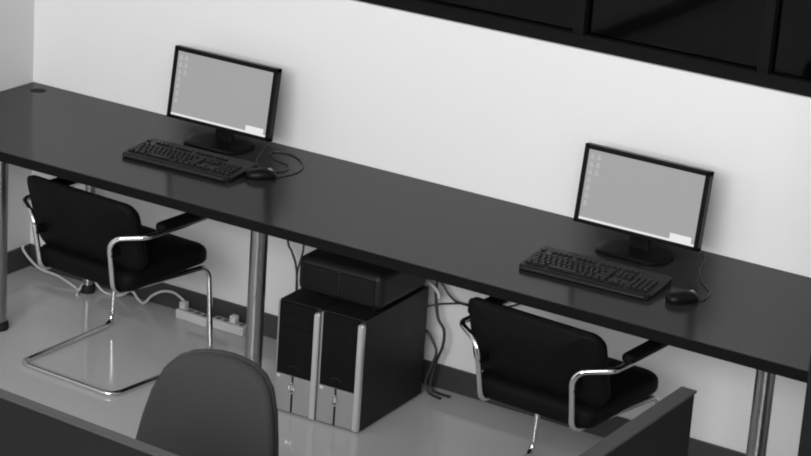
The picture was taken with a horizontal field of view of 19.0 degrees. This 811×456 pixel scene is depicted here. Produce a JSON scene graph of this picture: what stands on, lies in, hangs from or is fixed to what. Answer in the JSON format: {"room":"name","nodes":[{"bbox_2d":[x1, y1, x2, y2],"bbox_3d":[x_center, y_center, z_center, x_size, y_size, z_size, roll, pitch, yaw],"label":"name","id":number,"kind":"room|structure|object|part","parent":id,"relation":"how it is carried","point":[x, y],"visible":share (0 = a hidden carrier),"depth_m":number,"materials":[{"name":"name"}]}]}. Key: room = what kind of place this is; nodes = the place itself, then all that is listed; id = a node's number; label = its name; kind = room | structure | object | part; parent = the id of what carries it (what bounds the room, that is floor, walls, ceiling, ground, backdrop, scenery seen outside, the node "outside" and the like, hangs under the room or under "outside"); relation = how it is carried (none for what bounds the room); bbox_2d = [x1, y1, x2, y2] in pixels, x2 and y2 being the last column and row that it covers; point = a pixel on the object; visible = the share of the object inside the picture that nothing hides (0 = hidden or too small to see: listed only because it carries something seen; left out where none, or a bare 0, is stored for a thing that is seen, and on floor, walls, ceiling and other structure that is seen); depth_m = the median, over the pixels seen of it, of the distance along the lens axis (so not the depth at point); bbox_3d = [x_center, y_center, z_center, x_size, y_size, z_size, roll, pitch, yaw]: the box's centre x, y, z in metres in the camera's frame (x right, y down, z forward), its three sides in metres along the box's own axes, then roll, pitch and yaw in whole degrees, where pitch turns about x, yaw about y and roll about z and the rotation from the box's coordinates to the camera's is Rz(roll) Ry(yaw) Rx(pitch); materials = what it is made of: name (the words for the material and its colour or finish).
{"room":"office","nodes":[
{"label":"office","id":0,"kind":"room"},
{"bbox_2d":[0,0,33,250],"bbox_3d":[-3.598,-1.349,5.267,0.100,5.300,8.700,15,22,29],"label":"wall","id":1,"kind":"structure","parent":0,"point":[16,16],"depth_m":9.22,"materials":[{"name":"white paint"}]},
{"bbox_2d":[7,243,30,274],"bbox_3d":[-3.748,1.137,6.037,0.012,0.090,8.600,15,22,29],"label":"baseboard","id":2,"kind":"structure","parent":1,"relation":"attached to","point":[17,260],"depth_m":9.46,"materials":[{"name":"grey"}]},
{"bbox_2d":[0,266,603,455],"bbox_3d":[-0.205,2.164,4.040,8.600,0.100,8.800,15,22,29],"label":"floor","id":3,"kind":"structure","parent":0,"point":[44,311],"depth_m":8.49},
{"bbox_2d":[21,245,79,295],"bbox_3d":[-1.365,0.160,9.374,0.050,0.104,0.363,-15,26,-43],"label":"cable","id":4,"kind":"object","parent":3,"relation":"on","point":[22,247],"visible":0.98,"depth_m":9.40,"materials":[{"name":"grey plastic"}]},
{"bbox_2d":[0,388,178,455],"bbox_3d":[-0.499,1.033,5.438,1.245,1.100,0.030,16,22,32],"label":"divider","id":5,"kind":"object","parent":3,"relation":"on","point":[28,427],"depth_m":5.48,"materials":[{"name":"black fabric"}]},
{"bbox_2d":[22,175,212,396],"bbox_3d":[-1.021,0.149,8.551,0.616,0.698,0.534,16,22,32],"label":"chair","id":6,"kind":"object","parent":3,"relation":"on","point":[90,236],"visible":0.92,"depth_m":8.35,"materials":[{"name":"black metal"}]},
{"bbox_3d":[-1.220,-0.168,8.642,0.046,0.030,0.300,16,22,32],"label":"armrest","id":7,"kind":"part","parent":6,"relation":"part of","materials":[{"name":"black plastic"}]},
{"bbox_3d":[-1.107,-0.015,8.343,0.490,0.262,0.131,16,22,32],"label":"backrest","id":8,"kind":"part","parent":6,"relation":"part of","materials":[{"name":"black leather"}]},
{"bbox_3d":[-0.995,0.087,8.564,0.470,0.093,0.455,16,22,32],"label":"seat","id":9,"kind":"part","parent":6,"relation":"part of","materials":[{"name":"black plastic"}]},
{"bbox_3d":[-0.754,-0.034,8.342,0.046,0.030,0.300,16,22,32],"label":"armrest","id":10,"kind":"part","parent":6,"relation":"part of","materials":[{"name":"black plastic"}]},
{"bbox_2d":[77,282,184,303],"bbox_3d":[-1.035,0.243,9.212,0.472,0.093,0.058,12,20,22],"label":"cable","id":11,"kind":"object","parent":3,"relation":"on","point":[97,285],"visible":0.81,"depth_m":9.21,"materials":[{"name":"grey plastic"}]},
{"bbox_2d":[175,300,206,326],"bbox_3d":[-0.792,0.318,9.082,0.150,0.066,0.048,17,22,33],"label":"power strip","id":12,"kind":"object","parent":3,"relation":"on","point":[183,312],"visible":0.9,"depth_m":9.08,"materials":[{"name":"grey plastic"}]},
{"bbox_2d":[135,348,278,455],"bbox_3d":[-0.601,0.820,6.345,0.599,0.901,0.572,12,20,21],"label":"chair","id":13,"kind":"object","parent":3,"relation":"on","point":[203,402],"visible":0.97,"depth_m":6.39,"materials":[{"name":"grey fabric"}]},
{"bbox_2d":[213,314,245,335],"bbox_3d":[-0.653,0.351,9.014,0.150,0.066,0.048,15,22,29],"label":"power strip","id":14,"kind":"object","parent":3,"relation":"on","point":[232,325],"visible":0.88,"depth_m":8.99,"materials":[{"name":"grey plastic"}]},
{"bbox_2d":[274,288,340,419],"bbox_3d":[-0.264,0.398,8.425,0.168,0.408,0.448,14,21,27],"label":"computer tower","id":15,"kind":"object","parent":3,"relation":"on","point":[300,311],"visible":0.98,"depth_m":8.24,"materials":[{"name":"black plastic"}]},
{"bbox_3d":[-0.438,0.431,8.286,0.006,0.396,0.011,14,21,27],"label":"edge trim","id":16,"kind":"part","parent":15,"relation":"part of","materials":[{"name":"silver metal"}]},
{"bbox_3d":[-0.384,0.570,8.295,0.138,0.134,0.012,14,21,27],"label":"panel","id":17,"kind":"part","parent":15,"relation":"part of","materials":[{"name":"silver metal"}]},
{"bbox_3d":[-0.308,0.470,8.215,0.022,0.389,0.017,14,21,27],"label":"edge rail","id":18,"kind":"part","parent":15,"relation":"part of","materials":[{"name":"silver metal"}]},
{"bbox_2d":[316,285,428,432],"bbox_3d":[-0.114,0.435,8.348,0.168,0.408,0.448,14,21,27],"label":"computer tower","id":19,"kind":"object","parent":3,"relation":"on","point":[371,361],"visible":1,"depth_m":8.21,"materials":[{"name":"black"}]},
{"bbox_3d":[-0.289,0.468,8.209,0.006,0.396,0.011,14,21,27],"label":"edge trim","id":20,"kind":"part","parent":19,"relation":"part of","materials":[{"name":"silver metal"}]},
{"bbox_3d":[-0.235,0.607,8.218,0.138,0.134,0.012,14,21,27],"label":"panel","id":21,"kind":"part","parent":19,"relation":"part of","materials":[{"name":"silver metal"}]},
{"bbox_3d":[-0.158,0.506,8.138,0.022,0.389,0.017,14,21,27],"label":"edge rail","id":22,"kind":"part","parent":19,"relation":"part of","materials":[{"name":"silver metal"}]},
{"bbox_2d":[299,249,425,309],"bbox_3d":[-0.144,0.149,8.327,0.335,0.140,0.344,14,21,27],"label":"equipment case","id":23,"kind":"object","parent":19,"relation":"on","point":[325,273],"visible":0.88,"depth_m":8.19,"materials":[{"name":"black plastic"}]},
{"bbox_3d":[-0.291,0.177,8.224,0.142,0.095,0.014,14,21,27],"label":"plate","id":24,"kind":"part","parent":23,"relation":"part of","materials":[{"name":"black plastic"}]},
{"bbox_3d":[-0.162,0.209,8.157,0.140,0.095,0.014,14,21,27],"label":"plate","id":25,"kind":"part","parent":23,"relation":"part of","materials":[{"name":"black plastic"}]},
{"bbox_2d":[426,279,440,298],"bbox_3d":[0.054,0.190,8.465,0.149,0.095,0.042,6,19,5],"label":"cable","id":26,"kind":"object","parent":23,"relation":"attached to","point":[431,284],"visible":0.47,"depth_m":8.46,"materials":[{"name":"grey plastic"}]},
{"bbox_2d":[424,329,440,399],"bbox_3d":[0.072,0.470,8.539,0.163,0.240,0.032,16,22,32],"label":"cable","id":27,"kind":"object","parent":19,"relation":"attached to","point":[427,331],"visible":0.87,"depth_m":8.53,"materials":[{"name":"grey plastic"}]},
{"bbox_2d":[0,82,810,455],"bbox_3d":[0.412,0.431,7.934,4.897,0.750,0.768,15,22,29],"label":"desk","id":28,"kind":"object","parent":3,"relation":"on","point":[755,316],"visible":0.75,"depth_m":8.00,"materials":[{"name":"laminate"}]},
{"bbox_3d":[-1.473,0.017,8.774,0.060,0.684,0.060,15,22,29],"label":"leg","id":29,"kind":"part","parent":28,"relation":"part of","materials":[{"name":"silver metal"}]},
{"bbox_3d":[-1.199,-0.106,9.192,0.040,0.684,0.040,15,22,29],"label":"leg","id":30,"kind":"part","parent":28,"relation":"part of","materials":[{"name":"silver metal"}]},
{"bbox_2d":[122,138,256,182],"bbox_3d":[-0.757,-0.239,8.443,0.455,0.035,0.195,14,21,27],"label":"keyboard","id":31,"kind":"object","parent":28,"relation":"on","point":[227,169],"visible":0.99,"depth_m":8.42,"materials":[{"name":"black plastic"}]},
{"bbox_2d":[166,45,281,154],"bbox_3d":[-0.659,-0.449,8.630,0.450,0.325,0.170,15,22,29],"label":"monitor","id":32,"kind":"object","parent":28,"relation":"on","point":[228,95],"visible":1,"depth_m":8.62,"materials":[{"name":"black plastic"}]},
{"bbox_3d":[-0.509,0.272,8.223,0.060,0.684,0.060,15,22,29],"label":"leg","id":33,"kind":"part","parent":28,"relation":"part of","materials":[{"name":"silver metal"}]},
{"bbox_2d":[245,144,303,179],"bbox_3d":[-0.443,-0.239,8.511,0.178,0.041,0.418,6,19,6],"label":"mouse","id":34,"kind":"object","parent":28,"relation":"on","point":[260,173],"visible":1,"depth_m":8.34,"materials":[{"name":"black plastic"}]},
{"bbox_2d":[287,240,297,289],"bbox_3d":[-0.392,0.106,8.764,0.133,0.708,0.015,13,21,25],"label":"cable","id":35,"kind":"object","parent":28,"relation":"hanging from","point":[288,244],"visible":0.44,"depth_m":8.77,"materials":[{"name":"grey plastic"}]},
{"bbox_2d":[295,245,304,290],"bbox_3d":[-0.353,0.124,8.720,0.096,0.708,0.013,15,22,29],"label":"cable","id":36,"kind":"object","parent":28,"relation":"hanging from","point":[303,247],"visible":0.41,"depth_m":8.75,"materials":[{"name":"grey plastic"}]},
{"bbox_2d":[429,281,450,397],"bbox_3d":[0.141,0.252,8.455,0.100,0.717,0.017,18,23,35],"label":"cable","id":37,"kind":"object","parent":28,"relation":"hanging from","point":[436,283],"visible":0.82,"depth_m":8.51,"materials":[{"name":"grey plastic"}]},
{"bbox_2d":[440,283,467,306],"bbox_3d":[0.266,0.111,8.354,0.382,0.367,0.009,15,22,29],"label":"cable","id":38,"kind":"object","parent":28,"relation":"hanging from","point":[442,284],"visible":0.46,"depth_m":8.46,"materials":[{"name":"grey plastic"}]},
{"bbox_2d":[427,302,519,306],"bbox_3d":[0.246,0.128,8.382,0.467,0.419,0.052,12,20,22],"label":"cable","id":39,"kind":"object","parent":28,"relation":"hanging from","point":[452,302],"visible":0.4,"depth_m":8.49,"materials":[{"name":"grey plastic"}]},
{"bbox_2d":[519,246,671,299],"bbox_3d":[0.595,0.140,7.609,0.455,0.035,0.195,14,21,26],"label":"keyboard","id":40,"kind":"object","parent":28,"relation":"on","point":[597,273],"visible":1,"depth_m":7.58,"materials":[{"name":"black plastic"}]},
{"bbox_2d":[573,142,713,265],"bbox_3d":[0.755,-0.069,7.803,0.450,0.325,0.170,15,22,29],"label":"monitor","id":41,"kind":"object","parent":28,"relation":"on","point":[647,199],"visible":1,"depth_m":7.80,"materials":[{"name":"black"}]},
{"bbox_2d":[665,252,709,304],"bbox_3d":[0.935,0.151,7.649,0.115,0.041,0.527,10,20,17],"label":"mouse","id":42,"kind":"object","parent":28,"relation":"on","point":[677,297],"visible":1,"depth_m":7.44,"materials":[{"name":"black plastic"}]},
{"bbox_3d":[0.952,0.150,7.686,0.042,0.012,0.460,6,19,7],"label":"cord","id":43,"kind":"part","parent":42,"relation":"part of","materials":[{"name":"grey plastic"}]},
{"bbox_3d":[1.061,0.687,7.326,0.060,0.684,0.060,15,22,29],"label":"leg","id":44,"kind":"part","parent":28,"relation":"part of","materials":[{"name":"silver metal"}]},
{"bbox_2d":[460,296,668,455],"bbox_3d":[0.492,0.549,7.686,0.616,0.698,0.534,16,22,32],"label":"chair","id":45,"kind":"object","parent":3,"relation":"on","point":[538,365],"visible":0.88,"depth_m":7.46,"materials":[{"name":"black leather"}]},
{"bbox_3d":[0.295,0.231,7.779,0.046,0.030,0.300,16,22,32],"label":"armrest","id":46,"kind":"part","parent":45,"relation":"part of","materials":[{"name":"black plastic"}]},
{"bbox_3d":[0.404,0.385,7.479,0.490,0.262,0.131,16,22,32],"label":"backrest","id":47,"kind":"part","parent":45,"relation":"part of","materials":[{"name":"black leather"}]},
{"bbox_3d":[0.518,0.487,7.699,0.470,0.093,0.455,16,22,32],"label":"seat","id":48,"kind":"part","parent":45,"relation":"part of","materials":[{"name":"black plastic"}]},
{"bbox_3d":[0.758,0.367,7.476,0.046,0.030,0.300,16,22,32],"label":"armrest","id":49,"kind":"part","parent":45,"relation":"part of","materials":[{"name":"black plastic"}]},
{"bbox_2d":[579,386,696,455],"bbox_3d":[0.331,1.053,5.547,0.043,1.100,1.215,15,22,29],"label":"divider","id":50,"kind":"object","parent":3,"relation":"on","point":[663,429],"depth_m":5.72,"materials":[{"name":"black fabric"}]},
{"bbox_3d":[0.331,1.047,5.545,0.033,1.074,1.211,15,22,29],"label":"fabric panel","id":51,"kind":"part","parent":50,"relation":"part of","materials":[{"name":"black fabric"}]},
{"bbox_2d":[798,355,810,455],"bbox_3d":[1.657,0.559,6.416,1.265,1.650,0.050,15,22,29],"label":"divider","id":52,"kind":"object","parent":3,"relation":"on","point":[804,449],"visible":1,"depth_m":6.74,"materials":[{"name":"black fabric"}]},
{"bbox_2d":[30,0,810,455],"bbox_3d":[2.272,-1.431,6.712,8.400,5.300,0.100,15,22,29],"label":"wall","id":53,"kind":"structure","parent":0,"point":[505,116],"depth_m":8.30,"materials":[{"name":"white paint"}]},
{"bbox_2d":[31,244,745,455],"bbox_3d":[2.076,1.044,7.502,8.388,0.090,0.012,15,22,29],"label":"baseboard","id":54,"kind":"structure","parent":53,"relation":"attached to","point":[447,378],"depth_m":8.63,"materials":[{"name":"grey"}]},
{"bbox_2d":[357,0,810,96],"bbox_3d":[1.657,-1.005,7.230,5.350,1.420,0.063,15,22,29],"label":"window","id":55,"kind":"structure","parent":53,"relation":"in","point":[765,75],"depth_m":7.93,"materials":[{"name":"black glass"}]},
{"bbox_3d":[0.018,-1.438,8.166,1.405,1.330,0.006,15,22,29],"label":"pane","id":56,"kind":"part","parent":55,"relation":"part of","materials":[{"name":"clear glass"}]},
{"bbox_3d":[0.910,-1.202,7.656,0.625,1.330,0.006,15,22,29],"label":"pane","id":57,"kind":"part","parent":55,"relation":"part of","materials":[{"name":"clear glass"}]},
{"label":"outside","id":58,"kind":"structure","parent":0,"visible":0},
{"bbox_2d":[439,0,810,77],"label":"window","id":59,"kind":"structure","parent":58,"point":[728,30],"depth_m":9.99,"materials":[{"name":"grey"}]}
]}

